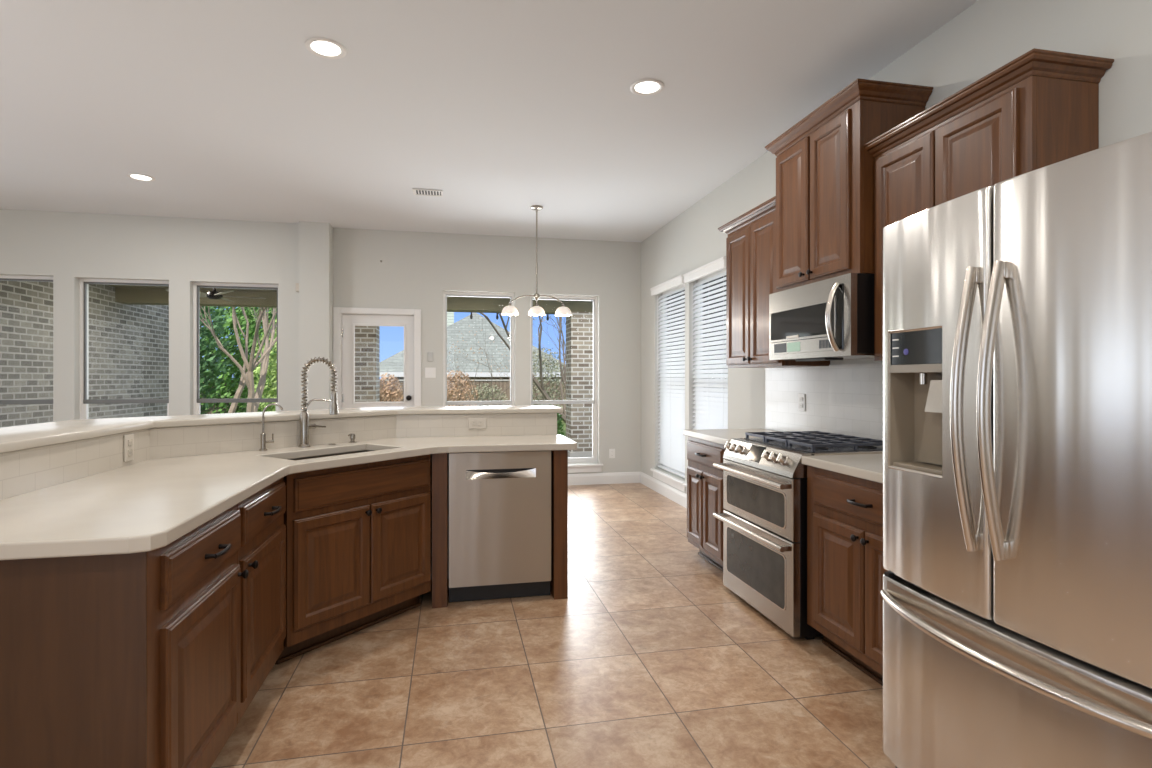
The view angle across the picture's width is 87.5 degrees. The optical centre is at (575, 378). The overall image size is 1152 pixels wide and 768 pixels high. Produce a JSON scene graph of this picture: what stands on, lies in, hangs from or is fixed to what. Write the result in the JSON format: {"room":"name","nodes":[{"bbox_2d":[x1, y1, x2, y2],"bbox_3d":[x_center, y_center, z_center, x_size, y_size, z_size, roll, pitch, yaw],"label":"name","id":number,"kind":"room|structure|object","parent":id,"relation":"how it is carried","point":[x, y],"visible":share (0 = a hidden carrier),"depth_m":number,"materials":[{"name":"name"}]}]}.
{"room":"kitchen","nodes":[
{"label":"kitchen","id":0,"kind":"room"},
{"bbox_2d":[0,281,168,427],"bbox_3d":[-6.842,-0.185,8.581,0.280,3.450,5.020,0,0,-12],"label":"wall","id":1,"kind":"structure","parent":0,"point":[129,343],"depth_m":8.35,"materials":[{"name":"brick"}]},
{"bbox_2d":[0,209,298,421],"bbox_3d":[-5.170,-0.198,6.226,4.400,2.975,0.250,0,0,-12],"label":"wall","id":2,"kind":"structure","parent":0,"point":[66,247],"depth_m":6.28,"materials":[{"name":"grey paint"}]},
{"bbox_2d":[0,275,52,403],"bbox_3d":[-5.708,0.050,6.051,0.946,2.180,0.215,0,0,-12],"label":"window","id":3,"kind":"structure","parent":2,"relation":"in","point":[2,277],"depth_m":6.11,"materials":[{"name":"white paint"}]},
{"bbox_2d":[80,278,168,418],"bbox_3d":[-4.687,0.055,6.262,0.951,2.170,0.215,0,0,-12],"label":"window","id":4,"kind":"structure","parent":2,"relation":"in","point":[84,401],"depth_m":6.23,"materials":[{"name":"white paint"}]},
{"bbox_2d":[193,282,278,414],"bbox_3d":[-3.649,0.058,6.477,0.954,2.165,0.215,0,0,-12],"label":"window","id":5,"kind":"structure","parent":2,"relation":"in","point":[196,285],"depth_m":6.46,"materials":[{"name":"white paint"}]},
{"bbox_2d":[299,221,332,409],"bbox_3d":[-2.868,-0.198,6.710,0.305,2.975,0.455,0,0,-12],"label":"wall","id":6,"kind":"structure","parent":0,"point":[315,238],"depth_m":6.49,"materials":[{"name":"grey paint"}]},
{"bbox_2d":[150,413,523,579],"bbox_3d":[-1.419,0.761,2.789,1.234,1.058,3.524,0,0,26],"label":"wall","id":7,"kind":"structure","parent":0,"point":[513,413],"depth_m":3.86,"materials":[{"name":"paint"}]},
{"bbox_2d":[124,434,133,461],"bbox_3d":[-1.921,0.298,2.589,0.010,0.115,0.075,0,0,-12],"label":"outlet","id":8,"kind":"object","parent":7,"relation":"attached to","point":[128,439],"visible":1,"depth_m":2.58,"materials":[{"name":"beige plastic"}]},
{"bbox_2d":[0,413,556,499],"bbox_3d":[-1.367,0.303,2.752,1.125,0.142,3.371,0,0,26],"label":"backsplash","id":9,"kind":"structure","parent":7,"relation":"attached to","point":[32,469],"depth_m":2.99,"materials":[{"name":"tile"}]},
{"bbox_2d":[0,405,562,452],"bbox_3d":[-1.535,0.214,2.867,1.605,0.032,4.004,0,0,26],"label":"bar","id":10,"kind":"object","parent":7,"relation":"on","point":[13,438],"visible":1,"depth_m":2.90,"materials":[{"name":"beige stone"}]},
{"bbox_2d":[468,418,485,428],"bbox_3d":[-0.639,0.290,3.901,0.115,0.070,0.010,0,0,-12],"label":"outlet","id":11,"kind":"object","parent":7,"relation":"attached to","point":[473,423],"visible":1,"depth_m":3.90,"materials":[{"name":"beige plastic"}]},
{"bbox_2d":[333,228,640,473],"bbox_3d":[-1.057,-0.198,7.200,3.750,2.975,0.250,0,0,-12],"label":"wall","id":12,"kind":"structure","parent":0,"point":[415,269],"depth_m":7.15,"materials":[{"name":"grey paint"}]},
{"bbox_2d":[333,307,420,408],"bbox_3d":[-2.256,0.247,6.872,0.950,2.085,0.146,0,0,-12],"label":"door","id":13,"kind":"structure","parent":12,"relation":"in","point":[345,319],"depth_m":6.83,"materials":[{"name":"white paint"}]},
{"bbox_2d":[425,368,435,377],"bbox_3d":[-1.676,-0.065,6.936,0.120,0.120,0.014,0,0,-12],"label":"light switch","id":14,"kind":"object","parent":12,"relation":"attached to","point":[429,372],"visible":1,"depth_m":6.94,"materials":[{"name":"white plastic"}]},
{"bbox_2d":[428,352,432,360],"bbox_3d":[-1.676,-0.250,6.933,0.060,0.110,0.020,0,0,-12],"label":"thermostat","id":15,"kind":"object","parent":12,"relation":"attached to","point":[430,354],"visible":1,"depth_m":6.92,"materials":[{"name":"grey plastic"}]},
{"bbox_2d":[443,291,513,405],"bbox_3d":[-1.145,0.060,7.118,0.925,2.160,0.215,0,0,-12],"label":"window","id":16,"kind":"structure","parent":12,"relation":"in","point":[445,294],"depth_m":7.14,"materials":[{"name":"white paint"}]},
{"bbox_2d":[530,295,602,472],"bbox_3d":[-0.147,0.065,7.325,0.937,2.150,0.215,0,0,-12],"label":"window","id":17,"kind":"structure","parent":12,"relation":"in","point":[576,468],"depth_m":7.39,"materials":[{"name":"white paint"}]},
{"bbox_2d":[568,472,640,484],"bbox_3d":[-0.482,1.222,7.184,2.630,0.135,0.016,0,0,-12],"label":"baseboard","id":18,"kind":"structure","parent":12,"relation":"attached to","point":[616,477],"depth_m":7.35,"materials":[{"name":"white paint"}]},
{"bbox_2d":[609,449,614,457],"bbox_3d":[0.443,0.920,7.377,0.075,0.115,0.010,0,0,-12],"label":"outlet","id":19,"kind":"object","parent":12,"relation":"attached to","point":[611,451],"visible":1,"depth_m":7.37,"materials":[{"name":"white plastic"}]},
{"bbox_2d":[0,0,977,241],"bbox_3d":[-2.186,-1.785,1.431,8.700,0.200,11.090,0,0,-12],"label":"ceiling","id":20,"kind":"structure","parent":0,"point":[505,108],"depth_m":3.62,"materials":[{"name":"white paint"}]},
{"bbox_2d":[127,173,154,181],"bbox_3d":[-3.639,-1.680,5.037,0.196,0.008,0.196,0,0,-12],"label":"recessed light","id":21,"kind":"object","parent":20,"relation":"in","point":[141,177],"visible":1,"depth_m":5.03,"materials":[{"name":"white paint"}]},
{"bbox_2d":[305,37,346,58],"bbox_3d":[-1.275,-1.680,3.070,0.196,0.008,0.196,0,0,-12],"label":"recessed light","id":22,"kind":"object","parent":20,"relation":"in","point":[318,46],"visible":1,"depth_m":3.06,"materials":[{"name":"white paint"}]},
{"bbox_2d":[413,188,442,196],"bbox_3d":[-1.338,-1.679,5.442,0.260,0.010,0.170,0,0,-12],"label":"ceiling vent","id":23,"kind":"object","parent":20,"relation":"in","point":[423,192],"visible":1,"depth_m":5.45,"materials":[{"name":"white metal"}]},
{"bbox_2d":[501,205,571,316],"bbox_3d":[-0.386,-1.149,5.918,0.696,1.071,0.172,0,0,-8],"label":"chandelier","id":24,"kind":"object","parent":20,"relation":"hanging from","point":[509,310],"visible":1,"depth_m":5.90,"materials":[{"name":"white glass"}]},
{"bbox_2d":[630,79,663,95],"bbox_3d":[0.411,-1.680,3.481,0.196,0.008,0.196,0,0,-12],"label":"recessed light","id":25,"kind":"object","parent":20,"relation":"in","point":[644,87],"visible":1,"depth_m":3.48,"materials":[{"name":"white paint"}]},
{"bbox_2d":[211,483,895,767],"bbox_3d":[-2.186,1.350,1.431,8.700,0.120,11.090,0,0,-12],"label":"floor","id":26,"kind":"structure","parent":0,"point":[649,659],"depth_m":2.56,"materials":[{"name":"tile"}]},
{"bbox_2d":[0,504,248,767],"bbox_3d":[-1.373,0.854,1.701,0.681,0.873,0.631,0,0,-12],"label":"base cabinet","id":27,"kind":"object","parent":26,"relation":"on","point":[132,660],"visible":0.96,"depth_m":1.44,"materials":[{"name":"brown wood"}]},
{"bbox_2d":[0,435,576,559],"bbox_3d":[-0.884,0.395,2.661,2.092,0.040,2.360,0,0,-12],"label":"countertop","id":28,"kind":"structure","parent":27,"relation":"on","point":[148,505],"depth_m":1.98,"materials":[{"name":"beige stone"}]},
{"bbox_2d":[259,403,283,450],"bbox_3d":[-1.589,0.252,3.141,0.114,0.245,0.041,0,0,-28],"label":"tap","id":29,"kind":"object","parent":28,"relation":"on","point":[264,441],"visible":1,"depth_m":3.12,"materials":[{"name":"silver metal"}]},
{"bbox_2d":[298,356,337,447],"bbox_3d":[-1.426,0.126,3.334,0.205,0.496,0.094,0,0,-23],"label":"kitchen faucet","id":30,"kind":"object","parent":28,"relation":"on","point":[305,426],"visible":1,"depth_m":3.29,"materials":[{"name":"silver metal"}]},
{"bbox_2d":[284,450,368,481],"bbox_3d":[-1.247,0.504,3.113,0.363,0.172,0.671,0,0,33],"label":"sink","id":31,"kind":"object","parent":28,"relation":"in","point":[366,450],"visible":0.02,"depth_m":3.27,"materials":[{"name":"silver metal"}]},
{"bbox_2d":[348,434,355,442],"bbox_3d":[-1.310,0.347,3.507,0.046,0.055,0.066,0,0,33],"label":"soap dispenser","id":32,"kind":"object","parent":28,"relation":"on","point":[352,436],"visible":1,"depth_m":3.50,"materials":[{"name":"silver metal"}]},
{"bbox_2d":[237,477,285,723],"bbox_3d":[-1.494,0.854,2.299,0.676,0.873,0.585,0,0,-12],"label":"base cabinet","id":33,"kind":"object","parent":26,"relation":"on","point":[262,552],"visible":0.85,"depth_m":2.28,"materials":[{"name":"brown wood"}]},
{"bbox_2d":[275,453,446,664],"bbox_3d":[-1.118,0.854,3.126,0.362,0.873,0.949,0,0,33],"label":"base cabinet","id":34,"kind":"object","parent":26,"relation":"on","point":[358,537],"depth_m":2.97,"materials":[{"name":"brown wood"}]},
{"bbox_2d":[448,450,551,601],"bbox_3d":[-0.473,0.854,3.670,0.596,0.863,0.440,0,0,-12],"label":"dishwasher","id":35,"kind":"object","parent":26,"relation":"on","point":[500,503],"visible":0.94,"depth_m":3.46,"materials":[{"name":"silver metal"}]},
{"bbox_2d":[550,450,567,599],"bbox_3d":[-0.137,0.854,3.754,0.082,0.873,0.483,0,0,-12],"label":"end panel","id":36,"kind":"object","parent":26,"relation":"on","point":[558,584],"visible":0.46,"depth_m":3.52,"materials":[{"name":"brown wood"}]},
{"bbox_2d":[687,436,726,571],"bbox_3d":[1.153,0.854,4.096,0.661,0.873,0.715,0,0,-12],"label":"base cabinet","id":37,"kind":"object","parent":26,"relation":"on","point":[704,480],"visible":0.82,"depth_m":4.07,"materials":[{"name":"brown wood"}]},
{"bbox_2d":[683,428,780,444],"bbox_3d":[1.165,0.395,4.108,0.628,0.040,0.737,0,0,-12],"label":"countertop","id":38,"kind":"structure","parent":37,"relation":"on","point":[720,436],"depth_m":4.15,"materials":[{"name":"beige stone"}]},
{"bbox_2d":[713,431,882,639],"bbox_3d":[1.264,0.809,3.355,0.727,0.962,0.762,0,0,-12],"label":"range","id":39,"kind":"object","parent":26,"relation":"on","point":[764,516],"visible":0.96,"depth_m":3.15,"materials":[{"name":"silver metal"}]},
{"bbox_2d":[743,438,882,455],"bbox_3d":[1.345,0.388,3.372,0.562,0.049,0.762,0,0,-12],"label":"cooktop","id":40,"kind":"object","parent":39,"relation":"in","point":[811,451],"depth_m":3.08,"materials":[{"name":"black metal"}]},
{"bbox_2d":[807,465,887,685],"bbox_3d":[1.466,0.854,2.583,0.661,0.873,0.800,0,0,-12],"label":"base cabinet","id":41,"kind":"object","parent":26,"relation":"on","point":[845,570],"visible":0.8,"depth_m":2.61,"materials":[{"name":"brown wood"}]},
{"bbox_2d":[802,454,882,483],"bbox_3d":[1.480,0.395,2.587,0.628,0.040,0.807,0,0,-12],"label":"countertop","id":42,"kind":"structure","parent":41,"relation":"on","point":[864,466],"depth_m":2.69,"materials":[{"name":"beige stone"}]},
{"bbox_2d":[880,131,1151,767],"bbox_3d":[1.453,0.395,1.628,0.954,1.790,0.890,0,0,-12],"label":"refrigerator","id":43,"kind":"object","parent":26,"relation":"on","point":[1016,593],"visible":1,"depth_m":1.47,"materials":[{"name":"silver metal"}]},
{"bbox_2d":[641,0,1151,493],"bbox_3d":[1.956,-0.198,2.391,0.200,2.975,10.890,0,0,-12],"label":"wall","id":44,"kind":"structure","parent":0,"point":[987,35],"depth_m":2.90,"materials":[{"name":"grey paint"}]},
{"bbox_2d":[640,472,686,507],"bbox_3d":[1.100,1.222,5.989,0.016,0.135,2.963,0,0,-12],"label":"baseboard","id":45,"kind":"structure","parent":44,"relation":"attached to","point":[671,493],"depth_m":6.59,"materials":[{"name":"white paint"}]},
{"bbox_2d":[650,284,685,491],"bbox_3d":[1.065,0.075,6.509,0.215,2.130,0.995,0,0,-12],"label":"window","id":46,"kind":"structure","parent":44,"relation":"in","point":[657,474],"depth_m":6.60,"materials":[{"name":"white paint"}]},
{"bbox_2d":[650,275,684,477],"bbox_3d":[1.012,-0.011,6.498,0.122,2.058,0.945,0,0,-12],"label":"window blind","id":47,"kind":"object","parent":46,"relation":"attached to","point":[672,408],"visible":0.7,"depth_m":6.50,"materials":[{"name":"white paint"}]},
{"bbox_2d":[683,268,727,492],"bbox_3d":[1.264,0.080,5.544,0.215,2.120,0.945,0,0,-12],"label":"window","id":48,"kind":"structure","parent":44,"relation":"in","point":[724,270],"depth_m":5.69,"materials":[{"name":"glass"}]},
{"bbox_2d":[683,257,727,429],"bbox_3d":[1.212,-0.006,5.533,0.122,2.048,0.895,0,0,-12],"label":"window blind","id":49,"kind":"object","parent":48,"relation":"attached to","point":[711,412],"visible":0.57,"depth_m":5.54,"materials":[{"name":"white paint"}]},
{"bbox_2d":[718,196,829,367],"bbox_3d":[1.313,-0.590,4.048,0.381,1.025,0.839,0,0,-12],"label":"upper cabinet","id":50,"kind":"object","parent":44,"relation":"attached to","point":[751,239],"visible":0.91,"depth_m":4.00,"materials":[{"name":"brown wood"}]},
{"bbox_2d":[798,394,804,410],"bbox_3d":[1.502,0.160,4.008,0.010,0.115,0.075,0,0,-12],"label":"outlet","id":51,"kind":"object","parent":44,"relation":"attached to","point":[801,397],"visible":1,"depth_m":4.01,"materials":[{"name":"white plastic"}]},
{"bbox_2d":[766,363,882,439],"bbox_3d":[1.656,0.144,3.315,0.010,0.458,2.380,0,0,-12],"label":"backsplash","id":52,"kind":"structure","parent":44,"relation":"attached to","point":[846,399],"depth_m":3.73,"materials":[{"name":"tile"}]},
{"bbox_2d":[765,78,932,291],"bbox_3d":[1.448,-0.964,3.309,0.417,0.908,0.861,0,0,-12],"label":"upper cabinet","id":53,"kind":"object","parent":44,"relation":"attached to","point":[825,170],"visible":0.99,"depth_m":3.07,"materials":[{"name":"brown wood"}]},
{"bbox_2d":[769,273,873,360],"bbox_3d":[1.409,-0.302,3.291,0.495,0.408,0.757,0,0,-12],"label":"microwave","id":54,"kind":"object","parent":53,"relation":"attached to","point":[829,319],"visible":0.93,"depth_m":3.10,"materials":[{"name":"silver metal"}]},
{"bbox_2d":[864,48,1113,360],"bbox_3d":[1.644,-0.608,2.542,0.344,1.045,0.912,0,0,-12],"label":"upper cabinet","id":55,"kind":"object","parent":44,"relation":"attached to","point":[1039,109],"visible":0.28,"depth_m":2.28,"materials":[{"name":"brown wood"}]},
{"label":"outside","id":56,"kind":"structure","parent":0,"visible":0},
{"bbox_2d":[557,421,565,436],"bbox_3d":[-7.848,1.640,37.896,80.000,0.200,62.600,0,0,-12],"label":"ground","id":57,"kind":"structure","parent":56,"point":[563,422],"depth_m":18.50,"materials":[{"name":"green plant"}]},
{"bbox_2d":[200,306,231,413],"bbox_3d":[-10.440,-1.031,15.406,2.881,5.281,2.111,0,0,-12],"label":"shrub","id":58,"kind":"object","parent":57,"relation":"on","point":[204,380],"visible":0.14,"depth_m":15.56,"materials":[{"name":"green plant"}]},
{"bbox_2d":[200,306,276,412],"bbox_3d":[-5.916,-1.174,12.059,4.511,5.527,3.945,0,0,25],"label":"crape myrtle","id":59,"kind":"object","parent":57,"relation":"on","point":[247,378],"visible":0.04,"depth_m":12.24,"materials":[{"name":"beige plant"}]},
{"bbox_2d":[200,306,276,413],"bbox_3d":[-10.505,-1.148,19.581,4.645,5.425,1.163,0,0,-12],"label":"shrub","id":60,"kind":"object","parent":57,"relation":"on","point":[222,390],"visible":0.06,"depth_m":19.26,"materials":[{"name":"green plant"}]},
{"bbox_2d":[221,307,276,411],"bbox_3d":[-8.701,-0.942,17.796,3.293,5.060,1.739,0,0,-12],"label":"shrub","id":61,"kind":"object","parent":57,"relation":"on","point":[252,322],"visible":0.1,"depth_m":17.31,"materials":[{"name":"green plant"}]},
{"bbox_2d":[253,319,276,411],"bbox_3d":[-7.158,-0.069,15.286,2.050,3.275,1.682,0,0,-12],"label":"shrub","id":62,"kind":"object","parent":57,"relation":"on","point":[272,371],"visible":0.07,"depth_m":14.85,"materials":[{"name":"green plant"}]},
{"bbox_2d":[200,379,565,417],"bbox_3d":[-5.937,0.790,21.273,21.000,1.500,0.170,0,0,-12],"label":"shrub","id":63,"kind":"object","parent":57,"relation":"on","point":[506,381],"visible":0.04,"depth_m":21.77,"materials":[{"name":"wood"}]},
{"bbox_2d":[380,373,403,401],"bbox_3d":[-6.014,0.687,19.188,1.042,1.754,1.056,0,0,-12],"label":"shrub","id":64,"kind":"object","parent":57,"relation":"on","point":[396,394],"visible":0.48,"depth_m":19.06,"materials":[{"name":"brown plant"}]},
{"bbox_2d":[447,312,453,326],"bbox_3d":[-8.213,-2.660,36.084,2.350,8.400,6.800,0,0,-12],"label":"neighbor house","id":65,"kind":"structure","parent":57,"relation":"on","point":[450,315],"depth_m":33.28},
{"bbox_2d":[447,370,478,405],"bbox_3d":[-3.663,0.651,18.444,1.346,1.827,1.218,0,0,-12],"label":"shrub","id":66,"kind":"object","parent":57,"relation":"on","point":[467,386],"visible":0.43,"depth_m":18.33,"materials":[{"name":"brown plant"}]},
{"bbox_2d":[380,313,565,379],"bbox_3d":[-4.791,-0.735,27.571,8.700,4.550,8.060,0,0,-12],"label":"neighbor house","id":67,"kind":"structure","parent":57,"relation":"on","point":[394,365],"depth_m":24.76,"materials":[{"name":"brick"}]},
{"bbox_2d":[464,383,507,405],"bbox_3d":[-3.053,0.853,20.406,1.517,1.428,1.029,0,0,-12],"label":"shrub","id":68,"kind":"object","parent":57,"relation":"on","point":[485,396],"visible":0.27,"depth_m":20.34,"materials":[{"name":"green plant"}]},
{"bbox_2d":[447,313,552,405],"bbox_3d":[-1.986,-0.114,15.977,3.707,3.358,3.271,0,0,28],"label":"tree","id":69,"kind":"object","parent":57,"relation":"on","point":[485,313],"visible":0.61,"depth_m":15.85,"materials":[{"name":"brown plant"}]},
{"bbox_2d":[480,313,565,422],"bbox_3d":[-0.906,-1.490,13.354,5.323,6.169,7.902,0,0,39],"label":"tree","id":70,"kind":"object","parent":57,"relation":"on","point":[540,387],"visible":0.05,"depth_m":13.96,"materials":[{"name":"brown plant"}]},
{"bbox_2d":[533,347,565,407],"bbox_3d":[-1.052,0.265,19.604,1.809,2.600,1.214,0,0,-12],"label":"shrub","id":71,"kind":"object","parent":57,"relation":"on","point":[545,360],"visible":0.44,"depth_m":19.54,"materials":[{"name":"grey plant"}]},
{"bbox_2d":[550,404,563,434],"bbox_3d":[-0.471,1.026,11.432,0.525,1.075,0.637,0,0,-12],"label":"shrub","id":72,"kind":"object","parent":57,"relation":"on","point":[559,423],"visible":0.12,"depth_m":11.36,"materials":[{"name":"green plant"}]},
{"bbox_3d":[-2.637,1.435,8.543,8.500,0.209,3.000,0,0,-12],"label":"floor","id":73,"kind":"structure","parent":57,"relation":"on","visible":0},
{"bbox_2d":[355,326,379,401],"bbox_3d":[-3.361,0.210,9.669,0.400,2.660,0.540,0,0,-12],"label":"brick column","id":74,"kind":"structure","parent":73,"relation":"on","point":[367,338],"depth_m":9.44,"materials":[{"name":"brick"}]},
{"bbox_2d":[115,288,592,313],"bbox_3d":[-2.891,-1.225,9.767,8.900,0.210,0.300,0,0,-12],"label":"beam","id":75,"kind":"structure","parent":74,"relation":"on","point":[134,296],"depth_m":9.25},
{"bbox_2d":[104,284,492,297],"bbox_3d":[-2.652,-1.420,8.616,8.900,0.180,3.150,0,0,-12],"label":"ceiling","id":76,"kind":"structure","parent":75,"relation":"on","point":[115,286],"depth_m":8.91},
{"bbox_2d":[166,288,265,301],"bbox_3d":[-4.917,-1.200,8.222,1.198,0.250,1.144,0,0,-12],"label":"ceiling fan","id":77,"kind":"object","parent":76,"relation":"hanging from","point":[214,294],"visible":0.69,"depth_m":8.12,"materials":[{"name":"brown metal"}]},
{"bbox_2d":[447,311,548,320],"bbox_3d":[-1.065,-1.025,9.951,2.550,0.120,0.042,0,0,-12],"label":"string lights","id":78,"kind":"object","parent":75,"relation":"hanging from","point":[471,316],"visible":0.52,"depth_m":9.87,"materials":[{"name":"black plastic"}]},
{"bbox_2d":[566,312,592,457],"bbox_3d":[0.140,0.210,10.394,0.610,2.660,0.540,0,0,-12],"label":"brick column","id":79,"kind":"structure","parent":73,"relation":"on","point":[579,326],"depth_m":10.15,"materials":[{"name":"brick"}]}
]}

